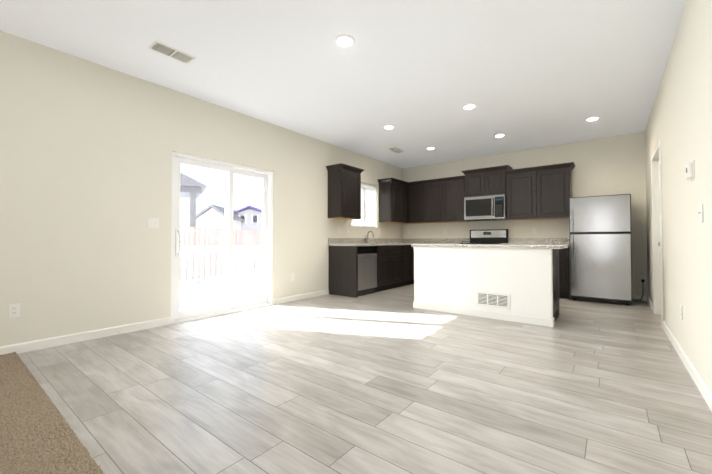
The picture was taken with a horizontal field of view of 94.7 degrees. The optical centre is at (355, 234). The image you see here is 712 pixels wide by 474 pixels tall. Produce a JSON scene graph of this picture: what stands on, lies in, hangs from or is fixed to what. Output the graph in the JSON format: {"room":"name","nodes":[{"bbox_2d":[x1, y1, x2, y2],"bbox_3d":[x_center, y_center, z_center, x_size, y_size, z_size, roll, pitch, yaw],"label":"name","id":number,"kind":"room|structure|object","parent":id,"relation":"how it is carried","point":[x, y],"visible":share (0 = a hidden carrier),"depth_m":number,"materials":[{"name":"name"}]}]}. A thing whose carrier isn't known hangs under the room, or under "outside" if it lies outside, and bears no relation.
{"room":"kitchen","nodes":[
{"label":"kitchen","id":0,"kind":"room"},
{"bbox_2d":[0,31,401,345],"bbox_3d":[-1.925,-0.128,4.282,0.200,3.140,10.110,-1,-1,38],"label":"wall","id":1,"kind":"structure","parent":0,"point":[87,147],"depth_m":3.36,"materials":[{"name":"white paint"}]},
{"bbox_2d":[8,303,19,317],"bbox_3d":[-2.925,0.648,2.810,0.009,0.115,0.070,-1,-1,38],"label":"electrical outlet","id":2,"kind":"object","parent":1,"relation":"attached to","point":[13,310],"visible":1,"depth_m":2.81,"materials":[{"name":"white plastic"}]},
{"bbox_2d":[0,317,170,354],"bbox_3d":[-3.483,0.964,2.083,0.013,0.085,4.354,-1,-1,38],"label":"baseboard","id":3,"kind":"structure","parent":1,"relation":"attached to","point":[28,346],"depth_m":3.15,"materials":[{"name":"white wood"}]},
{"bbox_2d":[147,218,158,228],"bbox_3d":[-2.263,-0.131,3.667,0.018,0.115,0.116,-1,-1,38],"label":"double light switch","id":4,"kind":"object","parent":1,"relation":"attached to","point":[152,222],"visible":1,"depth_m":3.67,"materials":[{"name":"white plastic"}]},
{"bbox_2d":[171,151,273,323],"bbox_3d":[-1.756,0.036,4.446,0.211,2.018,1.463,-1,-1,38],"label":"sliding glass door","id":5,"kind":"structure","parent":1,"relation":"attached to","point":[229,304],"depth_m":4.45,"materials":[{"name":"white plastic"}]},
{"bbox_2d":[274,289,328,304],"bbox_3d":[-0.869,1.019,5.446,0.013,0.085,1.220,-1,-1,38],"label":"baseboard","id":6,"kind":"structure","parent":1,"relation":"attached to","point":[298,297],"depth_m":5.38,"materials":[{"name":"white wood"}]},
{"bbox_2d":[326,163,363,219],"bbox_3d":[-0.192,-0.769,6.052,0.373,0.936,0.673,-1,-1,38],"label":"upper cabinet","id":7,"kind":"object","parent":1,"relation":"attached to","point":[344,191],"visible":1,"depth_m":5.88,"materials":[{"name":"brown wood"}]},
{"bbox_2d":[351,183,376,226],"bbox_3d":[0.159,-0.630,6.882,0.040,0.901,0.940,-1,-1,38],"label":"window","id":8,"kind":"structure","parent":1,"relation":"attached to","point":[368,206],"depth_m":6.99,"materials":[{"name":"white glass"}]},
{"bbox_2d":[378,179,401,222],"bbox_3d":[0.760,-0.742,7.309,0.335,0.920,0.406,-1,-1,38],"label":"upper cabinet","id":9,"kind":"object","parent":1,"relation":"attached to","point":[390,190],"depth_m":7.17,"materials":[{"name":"brown wood"}]},
{"bbox_2d":[402,183,405,222],"bbox_3d":[0.929,-0.739,7.525,0.335,0.920,0.390,-1,-1,38],"label":"upper cabinet","id":10,"kind":"object","parent":1,"relation":"attached to","point":[403,184],"depth_m":7.47,"materials":[{"name":"brown wood"}]},
{"bbox_2d":[0,0,685,167],"bbox_3d":[-0.069,-1.796,2.867,4.900,0.150,10.110,-1,-1,38],"label":"ceiling","id":11,"kind":"structure","parent":0,"point":[521,74],"depth_m":3.23,"materials":[{"name":"white paint"}]},
{"bbox_2d":[148,41,196,64],"bbox_3d":[-1.726,-1.711,3.096,0.180,0.011,0.360,-1,-1,38],"label":"ceiling vent","id":12,"kind":"object","parent":11,"relation":"in","point":[169,51],"visible":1,"depth_m":3.08,"materials":[{"name":"white metal"}]},
{"bbox_2d":[334,34,354,46],"bbox_3d":[-0.100,-1.714,2.908,0.186,0.011,0.186,-1,-1,38],"label":"recessed light","id":13,"kind":"object","parent":11,"relation":"in","point":[344,40],"visible":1,"depth_m":2.89,"materials":[{"name":"white plastic"}]},
{"bbox_2d":[383,125,394,128],"bbox_3d":[0.514,-1.678,5.116,0.186,0.011,0.186,-1,-1,38],"label":"recessed light","id":14,"kind":"object","parent":11,"relation":"in","point":[388,126],"visible":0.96,"depth_m":5.10,"materials":[{"name":"white plastic"}]},
{"bbox_2d":[388,147,404,152],"bbox_3d":[0.791,-1.656,6.433,0.180,0.011,0.360,-1,-1,38],"label":"ceiling vent","id":15,"kind":"object","parent":11,"relation":"in","point":[396,150],"visible":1,"depth_m":6.42,"materials":[{"name":"white metal"}]},
{"bbox_2d":[462,103,476,108],"bbox_3d":[1.497,-1.691,4.327,0.186,0.011,0.186,-1,-1,38],"label":"recessed light","id":16,"kind":"object","parent":11,"relation":"in","point":[469,106],"visible":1,"depth_m":4.31,"materials":[{"name":"white"}]},
{"bbox_2d":[494,134,505,137],"bbox_3d":[2.422,-1.671,5.533,0.186,0.011,0.186,-1,-1,38],"label":"recessed light","id":17,"kind":"object","parent":11,"relation":"in","point":[499,135],"visible":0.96,"depth_m":5.50,"materials":[{"name":"white plastic"}]},
{"bbox_2d":[585,116,599,120],"bbox_3d":[3.431,-1.684,4.762,0.186,0.011,0.186,-1,-1,38],"label":"recessed light","id":18,"kind":"object","parent":11,"relation":"in","point":[593,118],"visible":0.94,"depth_m":4.73,"materials":[{"name":"white plastic"}]},
{"bbox_2d":[17,284,711,473],"bbox_3d":[0.943,1.065,4.123,4.900,0.050,6.810,-1,-1,38],"label":"floor","id":19,"kind":"structure","parent":0,"point":[391,381],"depth_m":2.08,"materials":[{"name":"grey wood"}]},
{"bbox_2d":[358,246,376,295],"bbox_3d":[-0.012,0.636,5.998,0.576,0.868,0.594,-1,-1,38],"label":"dishwasher","id":20,"kind":"object","parent":19,"relation":"on","point":[367,269],"visible":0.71,"depth_m":5.82,"materials":[{"name":"grey metal"}]},
{"bbox_2d":[352,245,391,292],"bbox_3d":[0.312,0.641,6.460,0.620,0.874,0.519,-1,-1,38],"label":"base cabinet","id":21,"kind":"object","parent":19,"relation":"on","point":[384,252],"depth_m":6.18,"materials":[{"name":"brown wood"}]},
{"bbox_2d":[328,238,413,245],"bbox_3d":[0.575,0.138,6.790,0.660,0.140,2.670,-1,-1,38],"label":"countertop","id":22,"kind":"structure","parent":21,"relation":"on","point":[358,241],"depth_m":6.49,"materials":[{"name":"stone"}]},
{"bbox_2d":[392,245,403,287],"bbox_3d":[0.576,0.646,6.801,0.620,0.874,0.589,-1,-1,38],"label":"base cabinet","id":23,"kind":"object","parent":19,"relation":"on","point":[394,266],"depth_m":6.67,"materials":[{"name":"brown wood"}]},
{"bbox_2d":[404,245,411,285],"bbox_3d":[0.803,0.651,7.092,0.620,0.874,0.430,-1,-1,38],"label":"base cabinet","id":24,"kind":"object","parent":19,"relation":"on","point":[407,248],"depth_m":7.00,"materials":[{"name":"brown wood"}]},
{"bbox_2d":[412,247,413,283],"bbox_3d":[1.142,0.658,7.529,0.620,0.874,0.793,-1,-1,38],"label":"base cabinet","id":25,"kind":"object","parent":19,"relation":"on","point":[412,247],"depth_m":7.18,"materials":[{"name":"brown wood"}]},
{"bbox_2d":[413,249,413,279],"bbox_3d":[1.836,0.651,7.088,1.053,0.874,0.620,-1,-1,38],"label":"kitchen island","id":26,"kind":"object","parent":19,"relation":"on","point":[413,264],"depth_m":7.17,"materials":[{"name":"white paint"}]},
{"bbox_2d":[414,238,469,243],"bbox_3d":[1.850,0.143,7.072,1.009,0.140,0.660,-1,-1,38],"label":"countertop","id":27,"kind":"structure","parent":26,"relation":"on","point":[425,240],"depth_m":7.33,"materials":[{"name":"stone"}]},
{"bbox_2d":[460,229,508,243],"bbox_3d":[2.528,0.481,6.491,0.760,1.195,0.682,-1,-1,38],"label":"range","id":28,"kind":"object","parent":19,"relation":"on","point":[493,236],"visible":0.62,"depth_m":6.66,"materials":[{"name":"grey metal"}]},
{"bbox_2d":[411,244,567,326],"bbox_3d":[1.772,0.588,4.497,1.840,0.916,0.804,-1,-1,38],"label":"kitchen island","id":29,"kind":"object","parent":19,"relation":"on","point":[450,278],"visible":0.96,"depth_m":4.12,"materials":[{"name":"white paint"}]},
{"bbox_2d":[476,290,510,309],"bbox_3d":[1.696,0.804,4.072,0.407,0.200,0.011,-1,-1,38],"label":"air vent","id":30,"kind":"object","parent":29,"relation":"attached to","point":[499,300],"visible":1,"depth_m":4.07,"materials":[{"name":"white metal"}]},
{"bbox_2d":[559,246,570,299],"bbox_3d":[3.282,0.633,5.963,1.060,0.874,0.622,-1,-1,38],"label":"base cabinet","id":31,"kind":"object","parent":19,"relation":"on","point":[564,272],"visible":0.23,"depth_m":5.44,"materials":[{"name":"brown wood"}]},
{"bbox_2d":[501,238,569,245],"bbox_3d":[3.281,0.125,5.970,1.068,0.140,0.645,-1,-1,38],"label":"countertop","id":32,"kind":"structure","parent":31,"relation":"on","point":[552,241],"depth_m":6.11,"materials":[{"name":"stone"}]},
{"bbox_2d":[569,194,631,304],"bbox_3d":[3.955,0.228,5.324,0.770,1.662,0.760,-1,-1,38],"label":"refrigerator","id":33,"kind":"object","parent":19,"relation":"on","point":[600,235],"visible":1,"depth_m":5.05,"materials":[{"name":"grey metal"}]},
{"bbox_2d":[402,131,647,295],"bbox_3d":[3.050,-0.288,6.694,4.700,2.740,0.200,-1,-1,38],"label":"wall","id":34,"kind":"structure","parent":0,"point":[613,165],"depth_m":5.87,"materials":[{"name":"white paint"}]},
{"bbox_2d":[406,180,425,222],"bbox_3d":[1.461,-0.739,7.546,0.501,0.920,0.412,-1,-1,38],"label":"upper cabinet","id":35,"kind":"object","parent":34,"relation":"attached to","point":[416,191],"depth_m":7.46,"materials":[{"name":"brown wood"}]},
{"bbox_2d":[426,179,445,222],"bbox_3d":[1.801,-0.742,7.330,0.549,0.920,0.335,-1,-1,38],"label":"upper cabinet","id":36,"kind":"object","parent":34,"relation":"attached to","point":[440,200],"depth_m":7.17,"materials":[{"name":"brown wood"}]},
{"bbox_2d":[446,175,469,221],"bbox_3d":[2.132,-0.746,7.073,0.537,0.920,0.335,-1,-1,38],"label":"upper cabinet","id":37,"kind":"object","parent":34,"relation":"attached to","point":[455,188],"depth_m":6.90,"materials":[{"name":"brown wood"}]},
{"bbox_2d":[461,165,512,196],"bbox_3d":[2.650,-1.051,6.652,0.904,0.549,0.373,-1,-1,38],"label":"upper cabinet","id":38,"kind":"object","parent":34,"relation":"attached to","point":[485,181],"visible":0.98,"depth_m":6.51,"materials":[{"name":"brown wood"}]},
{"bbox_2d":[464,194,506,220],"bbox_3d":[2.628,-0.535,6.615,0.788,0.472,0.444,-1,-1,38],"label":"microwave","id":39,"kind":"object","parent":38,"relation":"attached to","point":[485,208],"visible":1,"depth_m":6.45,"materials":[{"name":"grey metal"}]},
{"bbox_2d":[505,162,574,219],"bbox_3d":[3.394,-0.769,6.069,1.088,0.936,0.373,-1,-1,38],"label":"upper cabinet","id":40,"kind":"object","parent":34,"relation":"attached to","point":[541,192],"visible":0.98,"depth_m":5.94,"materials":[{"name":"brown wood"}]},
{"bbox_2d":[632,294,645,300],"bbox_3d":[4.596,1.017,5.335,0.184,0.085,0.013,-1,-1,38],"label":"baseboard","id":41,"kind":"structure","parent":34,"relation":"attached to","point":[637,297],"depth_m":5.33,"materials":[{"name":"white"}]},
{"bbox_2d":[640,276,645,282],"bbox_3d":[4.640,0.719,5.309,0.070,0.115,0.009,-1,-1,38],"label":"outlet","id":42,"kind":"object","parent":34,"relation":"attached to","point":[643,277],"visible":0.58,"depth_m":5.30,"materials":[{"name":"white"}]},
{"bbox_2d":[645,0,711,391],"bbox_3d":[1.705,-0.376,1.338,0.150,2.740,9.910,-1,-1,38],"label":"wall","id":43,"kind":"structure","parent":0,"point":[679,125],"depth_m":2.45,"materials":[{"name":"white paint"}]},
{"bbox_2d":[646,296,652,310],"bbox_3d":[4.335,1.009,4.835,0.013,0.085,1.124,-1,-1,38],"label":"baseboard","id":44,"kind":"structure","parent":43,"relation":"attached to","point":[649,302],"depth_m":4.86,"materials":[{"name":"white wood"}]},
{"bbox_2d":[651,140,663,327],"bbox_3d":[3.733,-0.009,3.993,0.148,2.092,0.944,-1,-1,38],"label":"interior door","id":45,"kind":"structure","parent":43,"relation":"in","point":[657,235],"depth_m":4.31,"materials":[{"name":"white wood"}]},
{"bbox_2d":[680,305,682,319],"bbox_3d":[2.676,0.636,2.701,0.009,0.115,0.070,-1,-1,38],"label":"electrical outlet","id":46,"kind":"object","parent":43,"relation":"attached to","point":[681,315],"visible":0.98,"depth_m":2.68,"materials":[{"name":"white plastic"}]},
{"bbox_2d":[663,321,711,411],"bbox_3d":[1.059,0.940,0.619,0.013,0.085,7.615,-1,-1,38],"label":"baseboard","id":47,"kind":"structure","parent":43,"relation":"attached to","point":[703,388],"depth_m":2.33,"materials":[{"name":"white wood"}]},
{"bbox_2d":[686,160,694,181],"bbox_3d":[2.337,-0.445,2.298,0.027,0.130,0.140,-1,-1,38],"label":"thermostat","id":48,"kind":"object","parent":43,"relation":"attached to","point":[690,174],"visible":0.98,"depth_m":2.26,"materials":[{"name":"white plastic"}]},
{"bbox_2d":[698,204,702,222],"bbox_3d":[2.169,-0.134,2.069,0.018,0.115,0.070,-1,-1,38],"label":"light switch","id":49,"kind":"object","parent":43,"relation":"attached to","point":[701,212],"visible":0.98,"depth_m":2.05,"materials":[{"name":"white plastic"}]},
{"label":"outside","id":50,"kind":"structure","parent":0,"visible":0},
{"bbox_2d":[180,268,261,293],"bbox_3d":[-39.907,2.260,49.898,115.799,0.200,150.000,-1,-1,38],"label":"ground","id":51,"kind":"structure","parent":50,"point":[211,289],"depth_m":10.45,"materials":[{"name":"white"}]},
{"bbox_2d":[180,173,206,226],"bbox_3d":[-10.606,-1.353,15.142,6.575,5.886,3.200,1,-1,-29],"label":"patio cover","id":52,"kind":"object","parent":51,"relation":"on","point":[198,190],"depth_m":15.45,"materials":[{"name":"grey paint"}]},
{"bbox_2d":[179,245,261,310],"bbox_3d":[-1.823,0.776,6.397,2.248,1.339,10.000,-1,-1,38],"label":"deck","id":53,"kind":"object","parent":51,"relation":"on","point":[254,290],"depth_m":6.48,"materials":[{"name":"white wood"}]},
{"bbox_2d":[180,226,261,280],"bbox_3d":[-3.677,0.769,21.185,0.102,1.840,39.054,0,-1,11],"label":"fence","id":54,"kind":"object","parent":51,"relation":"on","point":[239,239],"depth_m":12.45,"materials":[{"name":"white wood"}]},
{"bbox_2d":[196,204,261,230],"bbox_3d":[-12.910,-0.634,44.104,12.436,5.397,21.123,-1,-1,38],"label":"houses","id":55,"kind":"structure","parent":51,"relation":"on","point":[249,219],"depth_m":36.38,"materials":[{"name":"grey"}]},
{"bbox_3d":[-2.162,0.996,0.127,4.900,0.056,3.288,-1,-1,38],"label":"floor carpet","id":56,"kind":"object","parent":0,"visible":0},
{"bbox_2d":[0,352,104,473],"bbox_3d":[-2.062,0.989,1.844,2.549,0.019,0.485,-1,-1,38],"label":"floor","id":57,"kind":"structure","parent":56,"relation":"on","point":[38,435],"depth_m":1.63,"materials":[{"name":"beige carpet"}]}
]}

